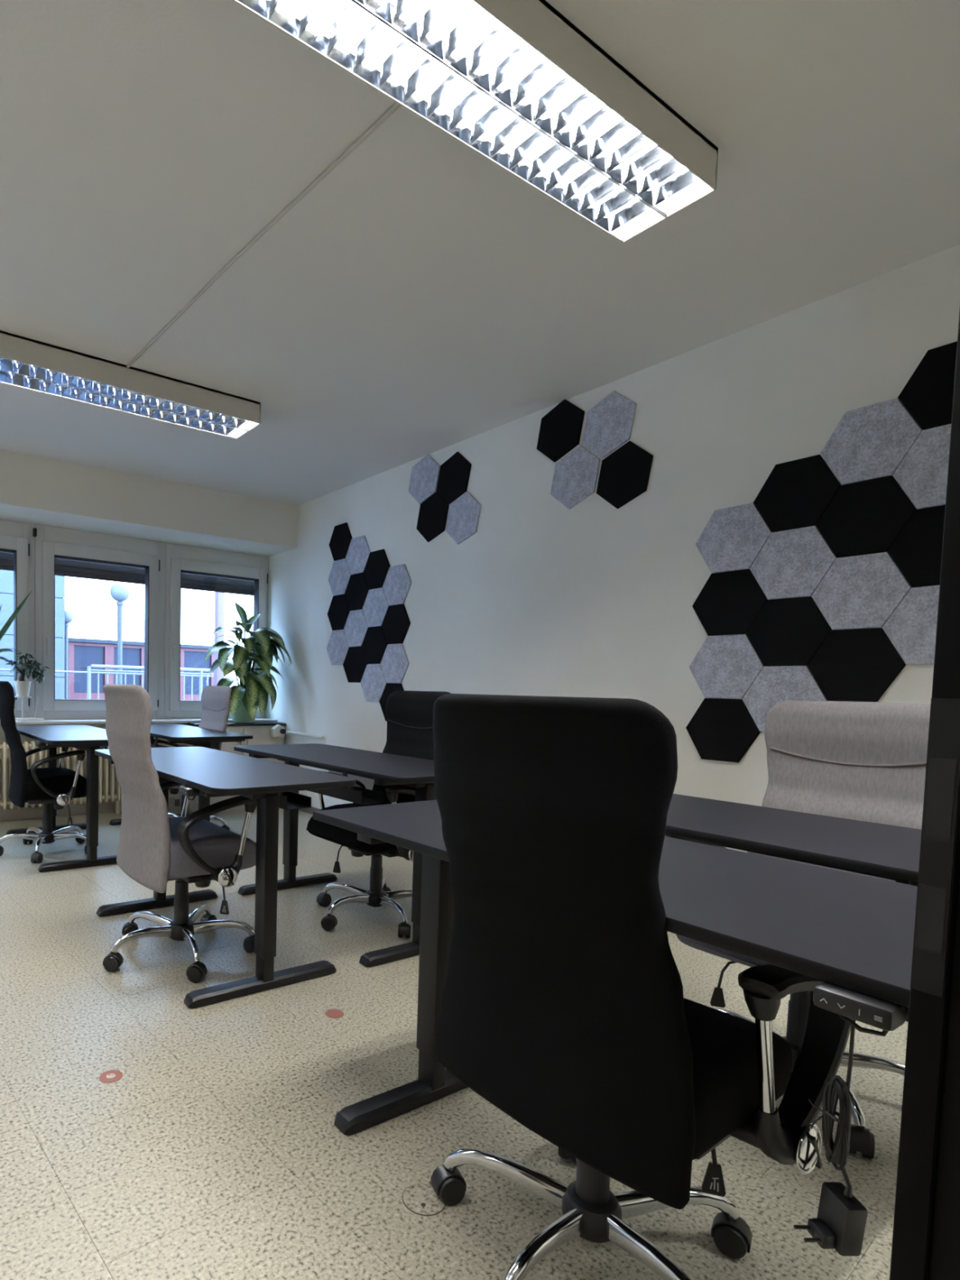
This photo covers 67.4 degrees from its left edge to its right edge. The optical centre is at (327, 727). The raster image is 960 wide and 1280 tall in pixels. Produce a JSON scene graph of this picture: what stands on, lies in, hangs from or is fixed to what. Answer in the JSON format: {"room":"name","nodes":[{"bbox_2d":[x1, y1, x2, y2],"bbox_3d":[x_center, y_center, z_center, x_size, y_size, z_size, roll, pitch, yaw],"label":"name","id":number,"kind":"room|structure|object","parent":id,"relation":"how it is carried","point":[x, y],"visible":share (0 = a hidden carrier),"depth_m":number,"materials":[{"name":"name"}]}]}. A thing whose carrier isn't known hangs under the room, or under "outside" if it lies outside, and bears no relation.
{"room":"open-plan office","nodes":[
{"label":"open-plan office","id":0,"kind":"room"},
{"bbox_2d":[13,680,31,696],"bbox_3d":[-2.257,-0.286,5.166,0.122,0.112,0.122,-1,4,-34],"label":"pot","id":1,"kind":"object","parent":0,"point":[22,687],"depth_m":5.13,"materials":[{"name":"white ceramic"}]},
{"bbox_2d":[0,722,187,809],"bbox_3d":[-2.745,0.371,5.143,5.096,0.855,0.140,-1,4,-34],"label":"wall","id":2,"kind":"structure","parent":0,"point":[2,738],"depth_m":5.37,"materials":[{"name":"white paint"}]},
{"bbox_2d":[0,519,35,717],"bbox_3d":[-2.674,-0.795,5.056,1.028,1.481,0.182,-1,4,-34],"label":"window","id":3,"kind":"structure","parent":2,"relation":"attached to","point":[17,541],"depth_m":5.25,"materials":[{"name":"white plastic"}]},
{"bbox_2d":[32,528,36,537],"bbox_3d":[-2.204,-1.469,5.254,0.025,0.060,0.039,-1,4,-34],"label":"sensor","id":4,"kind":"object","parent":3,"relation":"attached to","point":[34,530],"visible":1,"depth_m":5.24,"materials":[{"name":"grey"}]},
{"bbox_2d":[0,524,277,724],"bbox_3d":[-2.650,-0.778,4.973,5.094,1.503,0.350,-1,4,-34],"label":"window","id":5,"kind":"structure","parent":2,"relation":"attached to","point":[59,551],"depth_m":5.55,"materials":[{"name":"white plastic"}]},
{"bbox_2d":[0,591,31,666],"bbox_3d":[-2.375,-0.512,4.857,0.517,0.954,0.738,3,4,33],"label":"leaf plant","id":6,"kind":"object","parent":5,"relation":"on","point":[9,622],"visible":0.98,"depth_m":5.02,"materials":[{"name":"green plant"}]},
{"bbox_2d":[14,696,44,720],"bbox_3d":[-2.227,-0.141,5.197,0.200,0.180,0.120,-1,4,-34],"label":"plant stand","id":7,"kind":"object","parent":5,"relation":"on","point":[22,718],"visible":0.9,"depth_m":5.17,"materials":[{"name":"white metal"}]},
{"bbox_2d":[5,648,50,696],"bbox_3d":[-2.224,-0.405,5.172,0.320,0.350,0.146,-1,4,-34],"label":"potted plant","id":8,"kind":"object","parent":7,"relation":"on","point":[22,687],"visible":1,"depth_m":5.15,"materials":[{"name":"green plant"}]},
{"bbox_2d":[164,542,268,719],"bbox_3d":[-0.979,-0.819,6.179,0.974,1.481,0.182,-1,4,-34],"label":"window","id":9,"kind":"structure","parent":2,"relation":"attached to","point":[187,566],"depth_m":6.04,"materials":[{"name":"white"}]},
{"bbox_2d":[0,806,907,1279],"bbox_3d":[-0.518,1.001,1.784,5.309,0.122,8.220,-1,4,-34],"label":"floor","id":10,"kind":"structure","parent":0,"point":[217,1152],"depth_m":1.68,"materials":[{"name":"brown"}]},
{"bbox_2d":[0,680,87,862],"bbox_3d":[-1.743,0.246,4.274,0.586,1.048,0.670,-1,4,-30],"label":"office chair","id":11,"kind":"object","parent":10,"relation":"on","point":[58,786],"visible":0.92,"depth_m":4.08,"materials":[{"name":"black fabric"}]},
{"bbox_2d":[0,741,121,813],"bbox_3d":[-2.283,0.405,5.210,1.790,0.600,0.122,-1,4,-34],"label":"radiator","id":12,"kind":"object","parent":10,"relation":"on","point":[112,791],"visible":0.41,"depth_m":5.38,"materials":[{"name":"beige metal"}]},
{"bbox_2d":[6,724,116,871],"bbox_3d":[-1.636,0.394,4.432,0.583,0.736,1.400,-1,4,-34],"label":"desk","id":13,"kind":"object","parent":10,"relation":"on","point":[89,739],"visible":0.78,"depth_m":3.98,"materials":[{"name":"black"}]},
{"bbox_2d":[0,797,174,821],"bbox_3d":[-3.058,0.668,4.812,4.200,0.085,0.010,-1,4,-34],"label":"baseboard","id":14,"kind":"structure","parent":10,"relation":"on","point":[104,807],"depth_m":5.45,"materials":[{"name":"beige"}]},
{"bbox_2d":[102,684,257,982],"bbox_3d":[-0.579,0.362,2.707,0.593,1.046,0.666,-1,4,-34],"label":"office chair","id":15,"kind":"object","parent":10,"relation":"on","point":[154,848],"visible":0.95,"depth_m":2.52,"materials":[{"name":"grey fabric"}]},
{"bbox_2d":[109,723,253,825],"bbox_3d":[-1.069,0.382,4.873,0.583,0.736,1.400,-1,4,-34],"label":"desk","id":16,"kind":"object","parent":10,"relation":"on","point":[173,733],"visible":0.48,"depth_m":4.44,"materials":[{"name":"black"}]},
{"bbox_2d":[151,737,166,747],"bbox_3d":[-1.159,0.103,4.661,0.110,0.118,0.620,-1,4,-34],"label":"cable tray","id":17,"kind":"object","parent":16,"relation":"on","point":[153,745],"depth_m":4.53,"materials":[{"name":"black metal"}]},
{"bbox_2d":[150,685,231,831],"bbox_3d":[-1.008,0.227,4.903,0.599,1.046,0.666,-1,4,-34],"label":"office chair","id":18,"kind":"object","parent":10,"relation":"on","point":[215,700],"visible":0.25,"depth_m":4.97,"materials":[{"name":"grey fabric"}]},
{"bbox_2d":[94,746,355,1008],"bbox_3d":[-0.501,0.510,2.857,0.583,0.736,1.400,-1,4,-34],"label":"desk","id":19,"kind":"object","parent":10,"relation":"on","point":[211,772],"visible":0.88,"depth_m":2.42,"materials":[{"name":"black laminate"}]},
{"bbox_2d":[279,791,311,809],"bbox_3d":[-0.276,0.226,2.853,0.110,0.118,0.620,-1,4,-34],"label":"cable tray","id":20,"kind":"object","parent":19,"relation":"on","point":[287,800],"depth_m":2.66,"materials":[{"name":"black metal"}]},
{"bbox_2d":[179,721,286,812],"bbox_3d":[-0.820,0.323,6.079,0.840,0.734,0.411,-1,4,-34],"label":"base cabinet","id":21,"kind":"object","parent":10,"relation":"on","point":[260,731],"visible":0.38,"depth_m":5.94,"materials":[{"name":"beige"}]},
{"bbox_2d":[204,600,291,723],"bbox_3d":[-0.659,-0.550,5.904,0.718,1.036,0.608,-1,4,-34],"label":"potted plant","id":22,"kind":"object","parent":21,"relation":"on","point":[254,689],"visible":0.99,"depth_m":5.83,"materials":[{"name":"green plant"}]},
{"bbox_2d":[234,743,435,967],"bbox_3d":[0.099,0.502,3.228,0.583,0.736,1.400,-1,4,-34],"label":"desk","id":23,"kind":"object","parent":10,"relation":"on","point":[385,769],"visible":0.53,"depth_m":2.93,"materials":[{"name":"black laminate"}]},
{"bbox_2d":[287,760,383,804],"bbox_3d":[0.009,0.224,3.016,0.110,0.118,0.620,-1,4,-34],"label":"cable tray","id":24,"kind":"object","parent":23,"relation":"on","point":[355,794],"depth_m":2.84,"materials":[{"name":"black metal"}]},
{"bbox_2d":[306,690,451,937],"bbox_3d":[0.223,0.354,3.188,0.618,1.048,0.684,-1,4,-34],"label":"office chair","id":25,"kind":"object","parent":10,"relation":"on","point":[409,713],"visible":0.63,"depth_m":3.23,"materials":[{"name":"black fabric"}]},
{"bbox_2d":[402,1183,445,1216],"bbox_3d":[0.200,0.977,1.443,0.090,0.002,0.090,-1,4,-34],"label":"floor outlet","id":26,"kind":"object","parent":10,"relation":"on","point":[421,1199],"visible":0.84,"depth_m":1.44,"materials":[{"name":"brown"}]},
{"bbox_2d":[312,800,917,1134],"bbox_3d":[0.566,0.619,1.364,0.583,0.736,1.400,-1,4,-34],"label":"desk","id":27,"kind":"object","parent":10,"relation":"on","point":[853,933],"visible":0.66,"depth_m":1.13,"materials":[{"name":"black laminate"}]},
{"bbox_2d":[793,1018,867,1256],"bbox_3d":[0.606,0.466,0.836,0.061,0.321,0.053,1,3,-2],"label":"power adapter","id":28,"kind":"object","parent":27,"relation":"hanging from","point":[840,1223],"visible":0.99,"depth_m":0.83,"materials":[{"name":"black plastic"}]},
{"bbox_2d":[431,693,851,1279],"bbox_3d":[0.485,0.470,1.262,0.602,1.048,0.682,-1,4,-36],"label":"office chair","id":29,"kind":"object","parent":10,"relation":"on","point":[563,1006],"visible":0.98,"depth_m":1.08,"materials":[{"name":"black fabric"}]},
{"bbox_2d":[665,793,921,884],"bbox_3d":[1.131,0.611,1.738,0.583,0.736,1.400,-1,4,-34],"label":"desk","id":30,"kind":"object","parent":10,"relation":"on","point":[887,851],"visible":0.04,"depth_m":1.62,"materials":[{"name":"black laminate"}]},
{"bbox_2d":[671,834,910,884],"bbox_3d":[1.040,0.332,1.526,0.110,0.118,0.620,-1,4,-34],"label":"cable tray","id":31,"kind":"object","parent":30,"relation":"on","point":[901,881],"depth_m":1.34,"materials":[{"name":"black metal"}]},
{"bbox_2d":[665,700,930,1159],"bbox_3d":[1.298,0.453,1.874,0.597,1.046,0.666,-1,4,-34],"label":"office chair","id":32,"kind":"object","parent":10,"relation":"on","point":[857,761],"visible":0.23,"depth_m":1.94,"materials":[{"name":"grey fabric"}]},
{"bbox_2d":[0,0,959,506],"bbox_3d":[-0.471,-1.726,1.667,5.296,0.150,8.300,-1,4,-34],"label":"ceiling","id":33,"kind":"structure","parent":0,"point":[424,297],"depth_m":2.31,"materials":[{"name":"white paint"}]},
{"bbox_2d":[0,330,260,438],"bbox_3d":[-1.100,-1.711,3.483,1.575,0.114,0.290,-1,4,-34],"label":"ceiling light","id":34,"kind":"object","parent":33,"relation":"attached to","point":[25,362],"visible":1,"depth_m":3.47,"materials":[{"name":"white metal"}]},
{"bbox_2d":[126,102,401,368],"bbox_3d":[-0.364,-1.693,2.566,0.026,0.012,2.053,-1,4,-37],"label":"duct","id":35,"kind":"object","parent":33,"relation":"attached to","point":[389,112],"visible":0.79,"depth_m":2.26,"materials":[{"name":"white metal"}]},
{"bbox_2d":[232,0,718,243],"bbox_3d":[0.361,-1.573,1.649,1.580,0.114,0.290,-1,4,-34],"label":"ceiling light","id":36,"kind":"object","parent":33,"relation":"attached to","point":[516,82],"visible":1,"depth_m":1.71,"materials":[{"name":"white metal"}]},
{"bbox_2d":[265,244,959,852],"bbox_3d":[1.047,-0.406,4.152,0.150,2.695,6.000,-1,4,-34],"label":"wall","id":37,"kind":"structure","parent":0,"point":[593,597],"depth_m":3.43,"materials":[{"name":"white paint"}]},
{"bbox_2d":[0,448,297,556],"bbox_3d":[-2.553,-1.700,4.808,5.096,0.355,0.620,-1,4,-34],"label":"beam","id":38,"kind":"structure","parent":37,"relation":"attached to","point":[34,490],"depth_m":5.25,"materials":[{"name":"beige paint"}]},
{"bbox_2d":[285,730,324,739],"bbox_3d":[-0.195,0.062,5.845,0.031,0.038,0.571,-1,4,-34],"label":"pipe","id":39,"kind":"object","parent":37,"relation":"attached to","point":[295,733],"visible":0.95,"depth_m":5.81,"materials":[{"name":"white metal"}]},
{"bbox_2d":[271,724,285,737],"bbox_3d":[-0.418,0.029,6.028,0.110,0.105,0.094,-1,4,-34],"label":"radiator valve","id":40,"kind":"object","parent":39,"relation":"attached to","point":[277,731],"visible":1,"depth_m":6.01,"materials":[{"name":"white plastic"}]},
{"bbox_2d":[298,806,320,814],"bbox_3d":[0.957,0.811,4.168,0.012,0.060,5.620,-1,4,-34],"label":"baseboard","id":41,"kind":"structure","parent":37,"relation":"attached to","point":[309,811],"depth_m":5.82,"materials":[{"name":"grey"}]},
{"bbox_2d":[326,629,350,665],"bbox_3d":[0.084,-0.624,5.454,0.012,0.269,0.311,-1,4,-34],"label":"acoustic panel","id":42,"kind":"object","parent":37,"relation":"attached to","point":[337,647],"visible":1,"depth_m":5.45,"materials":[{"name":"grey fabric"}]},
{"bbox_2d":[327,594,351,630],"bbox_3d":[0.090,-0.895,5.439,0.012,0.269,0.311,-1,4,-34],"label":"acoustic panel","id":43,"kind":"object","parent":37,"relation":"attached to","point":[339,610],"visible":1,"depth_m":5.43,"materials":[{"name":"black fabric"}]},
{"bbox_2d":[328,558,351,595],"bbox_3d":[0.096,-1.167,5.423,0.012,0.269,0.311,-1,4,-34],"label":"acoustic panel","id":44,"kind":"object","parent":37,"relation":"attached to","point":[340,575],"visible":1,"depth_m":5.42,"materials":[{"name":"grey fabric"}]},
{"bbox_2d":[328,522,352,560],"bbox_3d":[0.103,-1.438,5.408,0.012,0.269,0.311,-1,4,-34],"label":"acoustic panel","id":45,"kind":"object","parent":37,"relation":"attached to","point":[341,537],"visible":1,"depth_m":5.40,"materials":[{"name":"black fabric"}]},
{"bbox_2d":[342,646,367,682],"bbox_3d":[0.211,-0.474,5.266,0.012,0.269,0.311,-1,4,-34],"label":"acoustic panel","id":46,"kind":"object","parent":37,"relation":"attached to","point":[354,664],"visible":1,"depth_m":5.26,"materials":[{"name":"black fabric"}]},
{"bbox_2d":[343,609,368,646],"bbox_3d":[0.217,-0.746,5.251,0.012,0.269,0.311,-1,4,-34],"label":"acoustic panel","id":47,"kind":"object","parent":37,"relation":"attached to","point":[356,627],"visible":1,"depth_m":5.24,"materials":[{"name":"grey fabric"}]},
{"bbox_2d":[344,572,369,610],"bbox_3d":[0.223,-1.017,5.235,0.012,0.269,0.311,-1,4,-34],"label":"acoustic panel","id":48,"kind":"object","parent":37,"relation":"attached to","point":[357,590],"visible":1,"depth_m":5.22,"materials":[{"name":"black fabric"}]},
{"bbox_2d":[345,535,370,574],"bbox_3d":[0.230,-1.288,5.220,0.012,0.269,0.311,-1,4,-34],"label":"acoustic panel","id":49,"kind":"object","parent":37,"relation":"attached to","point":[358,551],"visible":1,"depth_m":5.21,"materials":[{"name":"grey fabric"}]},
{"bbox_2d":[360,664,386,702],"bbox_3d":[0.337,-0.324,5.078,0.012,0.269,0.311,-1,4,-34],"label":"acoustic panel","id":50,"kind":"object","parent":37,"relation":"attached to","point":[373,682],"visible":1,"depth_m":5.07,"materials":[{"name":"grey fabric"}]},
{"bbox_2d":[361,626,388,664],"bbox_3d":[0.344,-0.596,5.062,0.012,0.269,0.311,-1,4,-34],"label":"acoustic panel","id":51,"kind":"object","parent":37,"relation":"attached to","point":[374,645],"visible":1,"depth_m":5.05,"materials":[{"name":"black fabric"}]},
{"bbox_2d":[362,587,388,626],"bbox_3d":[0.350,-0.867,5.047,0.012,0.269,0.311,-1,4,-34],"label":"acoustic panel","id":52,"kind":"object","parent":37,"relation":"attached to","point":[375,606],"visible":1,"depth_m":5.04,"materials":[{"name":"grey fabric"}]},
{"bbox_2d":[363,549,390,589],"bbox_3d":[0.356,-1.139,5.032,0.012,0.269,0.311,-1,4,-34],"label":"acoustic panel","id":53,"kind":"object","parent":37,"relation":"attached to","point":[375,571],"visible":1,"depth_m":5.02,"materials":[{"name":"black fabric"}]},
{"bbox_2d":[379,683,404,720],"bbox_3d":[0.464,-0.174,4.890,0.012,0.269,0.311,-1,4,-34],"label":"acoustic panel","id":54,"kind":"object","parent":37,"relation":"attached to","point":[389,688],"visible":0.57,"depth_m":4.94,"materials":[{"name":"black fabric"}]},
{"bbox_2d":[380,644,409,683],"bbox_3d":[0.470,-0.446,4.874,0.012,0.269,0.311,-1,4,-34],"label":"acoustic panel","id":55,"kind":"object","parent":37,"relation":"attached to","point":[394,664],"visible":1,"depth_m":4.86,"materials":[{"name":"grey fabric"}]},
{"bbox_2d":[381,604,410,644],"bbox_3d":[0.477,-0.717,4.859,0.012,0.269,0.311,-1,4,-34],"label":"acoustic panel","id":56,"kind":"object","parent":37,"relation":"attached to","point":[396,623],"visible":1,"depth_m":4.85,"materials":[{"name":"black fabric"}]},
{"bbox_2d":[382,564,411,605],"bbox_3d":[0.483,-0.989,4.843,0.012,0.269,0.311,-1,4,-34],"label":"acoustic panel","id":57,"kind":"object","parent":37,"relation":"attached to","point":[397,582],"visible":1,"depth_m":4.83,"materials":[{"name":"grey fabric"}]},
{"bbox_2d":[408,453,439,504],"bbox_3d":[0.637,-1.636,4.597,0.012,0.309,0.300,-1,4,-34],"label":"acoustic panel","id":58,"kind":"object","parent":37,"relation":"attached to","point":[424,474],"visible":1,"depth_m":4.59,"materials":[{"name":"grey fabric"}]},
{"bbox_2d":[416,492,448,542],"bbox_3d":[0.683,-1.367,4.533,0.012,0.309,0.300,-1,4,-34],"label":"acoustic panel","id":59,"kind":"object","parent":37,"relation":"attached to","point":[433,511],"visible":1,"depth_m":4.52,"materials":[{"name":"black fabric"}]},
{"bbox_2d":[435,451,471,504],"bbox_3d":[0.790,-1.561,4.367,0.012,0.309,0.300,-1,4,-34],"label":"acoustic panel","id":60,"kind":"object","parent":37,"relation":"attached to","point":[454,473],"visible":1,"depth_m":4.36,"materials":[{"name":"black fabric"}]},
{"bbox_2d":[444,491,481,544],"bbox_3d":[0.837,-1.292,4.303,0.012,0.309,0.300,-1,4,-34],"label":"acoustic panel","id":61,"kind":"object","parent":37,"relation":"attached to","point":[464,513],"visible":1,"depth_m":4.29,"materials":[{"name":"grey fabric"}]},
{"bbox_2d":[328,770,665,835],"bbox_3d":[0.843,0.480,4.322,0.024,0.142,3.000,-1,4,-34],"label":"wall trunking","id":62,"kind":"structure","parent":37,"relation":"attached to","point":[368,783],"depth_m":5.16,"materials":[{"name":"grey"}]},
{"bbox_2d":[536,399,584,462],"bbox_3d":[1.234,-1.573,3.698,0.012,0.312,0.296,-1,4,-34],"label":"acoustic panel","id":63,"kind":"object","parent":37,"relation":"attached to","point":[560,429],"visible":1,"depth_m":3.69,"materials":[{"name":"black fabric"}]},
{"bbox_2d":[550,445,600,509],"bbox_3d":[1.286,-1.299,3.625,0.012,0.312,0.296,-1,4,-34],"label":"acoustic panel","id":64,"kind":"object","parent":37,"relation":"attached to","point":[575,475],"visible":1,"depth_m":3.61,"materials":[{"name":"grey fabric"}]},
{"bbox_2d":[582,391,636,458],"bbox_3d":[1.394,-1.500,3.458,0.012,0.312,0.296,-1,4,-34],"label":"acoustic panel","id":65,"kind":"object","parent":37,"relation":"attached to","point":[608,425],"visible":1,"depth_m":3.45,"materials":[{"name":"grey fabric"}]},
{"bbox_2d":[595,440,653,508],"bbox_3d":[1.442,-1.227,3.391,0.012,0.312,0.296,-1,4,-34],"label":"acoustic panel","id":66,"kind":"object","parent":37,"relation":"attached to","point":[624,473],"visible":1,"depth_m":3.38,"materials":[{"name":"black fabric"}]},
{"bbox_2d":[685,697,759,762],"bbox_3d":[1.707,0.011,3.018,0.012,0.269,0.311,-1,4,-34],"label":"acoustic panel","id":67,"kind":"object","parent":37,"relation":"attached to","point":[724,730],"visible":1,"depth_m":3.01,"materials":[{"name":"black fabric"}]},
{"bbox_2d":[688,634,764,698],"bbox_3d":[1.713,-0.261,3.003,0.012,0.269,0.311,-1,4,-34],"label":"acoustic panel","id":68,"kind":"object","parent":37,"relation":"attached to","point":[725,666],"visible":1,"depth_m":2.99,"materials":[{"name":"grey fabric"}]},
{"bbox_2d":[692,568,768,635],"bbox_3d":[1.720,-0.532,2.987,0.012,0.269,0.311,-1,4,-34],"label":"acoustic panel","id":69,"kind":"object","parent":37,"relation":"attached to","point":[729,602],"visible":1,"depth_m":2.98,"materials":[{"name":"black fabric"}]},
{"bbox_2d":[695,502,771,573],"bbox_3d":[1.726,-0.803,2.972,0.012,0.269,0.311,-1,4,-34],"label":"acoustic panel","id":70,"kind":"object","parent":37,"relation":"attached to","point":[732,538],"visible":1,"depth_m":2.96,"materials":[{"name":"grey fabric"}]},
{"bbox_2d":[742,666,827,732],"bbox_3d":[1.840,-0.111,2.814,0.012,0.269,0.311,-1,4,-34],"label":"acoustic panel","id":71,"kind":"object","parent":37,"relation":"attached to","point":[773,686],"visible":0.77,"depth_m":2.82,"materials":[{"name":"grey fabric"}]},
{"bbox_2d":[746,596,831,666],"bbox_3d":[1.846,-0.382,2.799,0.012,0.269,0.311,-1,4,-34],"label":"acoustic panel","id":72,"kind":"object","parent":37,"relation":"attached to","point":[785,632],"visible":1,"depth_m":2.79,"materials":[{"name":"black fabric"}]},
{"bbox_2d":[749,525,836,599],"bbox_3d":[1.853,-0.654,2.784,0.012,0.269,0.311,-1,4,-34],"label":"acoustic panel","id":73,"kind":"object","parent":37,"relation":"attached to","point":[790,563],"visible":1,"depth_m":2.77,"materials":[{"name":"grey fabric"}]},
{"bbox_2d":[753,454,840,532],"bbox_3d":[1.859,-0.925,2.768,0.012,0.269,0.311,-1,4,-34],"label":"acoustic panel","id":74,"kind":"object","parent":37,"relation":"attached to","point":[796,494],"visible":1,"depth_m":2.76,"materials":[{"name":"black fabric"}]},
{"bbox_2d":[806,627,906,702],"bbox_3d":[1.973,-0.232,2.611,0.012,0.269,0.311,-1,4,-34],"label":"acoustic panel","id":75,"kind":"object","parent":37,"relation":"attached to","point":[860,664],"visible":1,"depth_m":2.60,"materials":[{"name":"black fabric"}]},
{"bbox_2d":[811,551,911,629],"bbox_3d":[1.980,-0.504,2.595,0.012,0.269,0.311,-1,4,-34],"label":"acoustic panel","id":76,"kind":"object","parent":37,"relation":"attached to","point":[860,591],"visible":1,"depth_m":2.58,"materials":[{"name":"grey fabric"}]},
{"bbox_2d":[815,475,916,557],"bbox_3d":[1.986,-0.775,2.580,0.012,0.269,0.311,-1,4,-34],"label":"acoustic panel","id":77,"kind":"object","parent":37,"relation":"attached to","point":[867,517],"visible":1,"depth_m":2.57,"materials":[{"name":"black fabric"}]},
{"bbox_2d":[820,398,922,484],"bbox_3d":[1.992,-1.047,2.565,0.012,0.269,0.311,-1,4,-34],"label":"acoustic panel","id":78,"kind":"object","parent":37,"relation":"attached to","point":[868,442],"visible":1,"depth_m":2.55,"materials":[{"name":"grey fabric"}]},
{"bbox_2d":[882,585,939,664],"bbox_3d":[2.106,-0.354,2.407,0.012,0.269,0.311,-1,4,-34],"label":"acoustic panel","id":79,"kind":"object","parent":37,"relation":"attached to","point":[911,628],"visible":0.77,"depth_m":2.45,"materials":[{"name":"grey fabric"}]},
{"bbox_2d":[887,505,945,586],"bbox_3d":[2.113,-0.625,2.392,0.012,0.269,0.311,-1,4,-34],"label":"acoustic panel","id":80,"kind":"object","parent":37,"relation":"attached to","point":[917,551],"visible":0.81,"depth_m":2.44,"materials":[{"name":"black fabric"}]},
{"bbox_2d":[892,423,951,509],"bbox_3d":[2.119,-0.897,2.377,0.012,0.269,0.311,-1,4,-34],"label":"acoustic panel","id":81,"kind":"object","parent":37,"relation":"attached to","point":[922,474],"visible":0.73,"depth_m":2.42,"materials":[{"name":"grey fabric"}]},
{"bbox_2d":[897,341,957,430],"bbox_3d":[2.125,-1.168,2.361,0.012,0.269,0.311,-1,4,-34],"label":"acoustic panel","id":82,"kind":"object","parent":37,"relation":"attached to","point":[927,395],"visible":0.77,"depth_m":2.40,"materials":[{"name":"black fabric"}]},
{"bbox_3d":[0.462,-0.250,0.289,5.096,2.595,0.160,-1,4,-34],"label":"wall door","id":83,"kind":"structure","parent":0,"visible":0},
{"bbox_2d":[888,308,959,1279],"bbox_3d":[-0.439,-0.021,-0.289,2.150,2.160,0.246,-1,4,-34],"label":"door","id":84,"kind":"structure","parent":83,"relation":"attached to","point":[926,1245],"depth_m":0.35,"materials":[{"name":"black paint"}]},
{"label":"outside","id":85,"kind":"structure","parent":0,"visible":0},
{"bbox_3d":[-10.808,2.054,32.653,42.000,0.200,54.000,-1,4,-34],"label":"terrace","id":86,"kind":"object","parent":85,"visible":0},
{"bbox_2d":[0,569,65,698],"bbox_3d":[-9.625,-1.365,9.745,10.750,9.279,3.000,-1,4,-34],"label":"concrete building","id":87,"kind":"structure","parent":86,"relation":"on","point":[6,577],"depth_m":11.04,"materials":[{"name":"grey concrete"}]},
{"bbox_2d":[63,609,73,698],"bbox_3d":[-4.885,0.515,13.027,0.250,5.373,0.250,-1,4,-34],"label":"street lamp","id":88,"kind":"object","parent":86,"relation":"on","point":[68,616],"visible":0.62,"depth_m":12.89,"materials":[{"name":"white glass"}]},
{"bbox_2d":[0,664,225,700],"bbox_3d":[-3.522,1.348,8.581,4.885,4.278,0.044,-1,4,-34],"label":"railing","id":89,"kind":"object","parent":86,"relation":"on","point":[107,672],"visible":0.23,"depth_m":9.03,"materials":[{"name":"grey metal"}]},
{"bbox_2d":[110,582,129,684],"bbox_3d":[-3.307,0.538,11.070,0.300,5.622,0.300,-1,4,-34],"label":"street lamp","id":90,"kind":"object","parent":86,"relation":"on","point":[119,592],"visible":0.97,"depth_m":10.90,"materials":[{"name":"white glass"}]},
{"bbox_2d":[68,637,213,700],"bbox_3d":[-5.379,0.399,18.071,3.660,5.011,4.250,-1,4,-34],"label":"building","id":91,"kind":"structure","parent":86,"relation":"on","point":[83,653],"depth_m":15.81,"materials":[{"name":"red"}]},
{"bbox_2d":[213,591,224,685],"bbox_3d":[-1.381,0.628,8.747,0.090,5.797,0.100,-1,4,-34],"label":"post","id":92,"kind":"object","parent":86,"relation":"on","point":[219,597],"visible":0.02,"depth_m":8.61,"materials":[{"name":"grey"}]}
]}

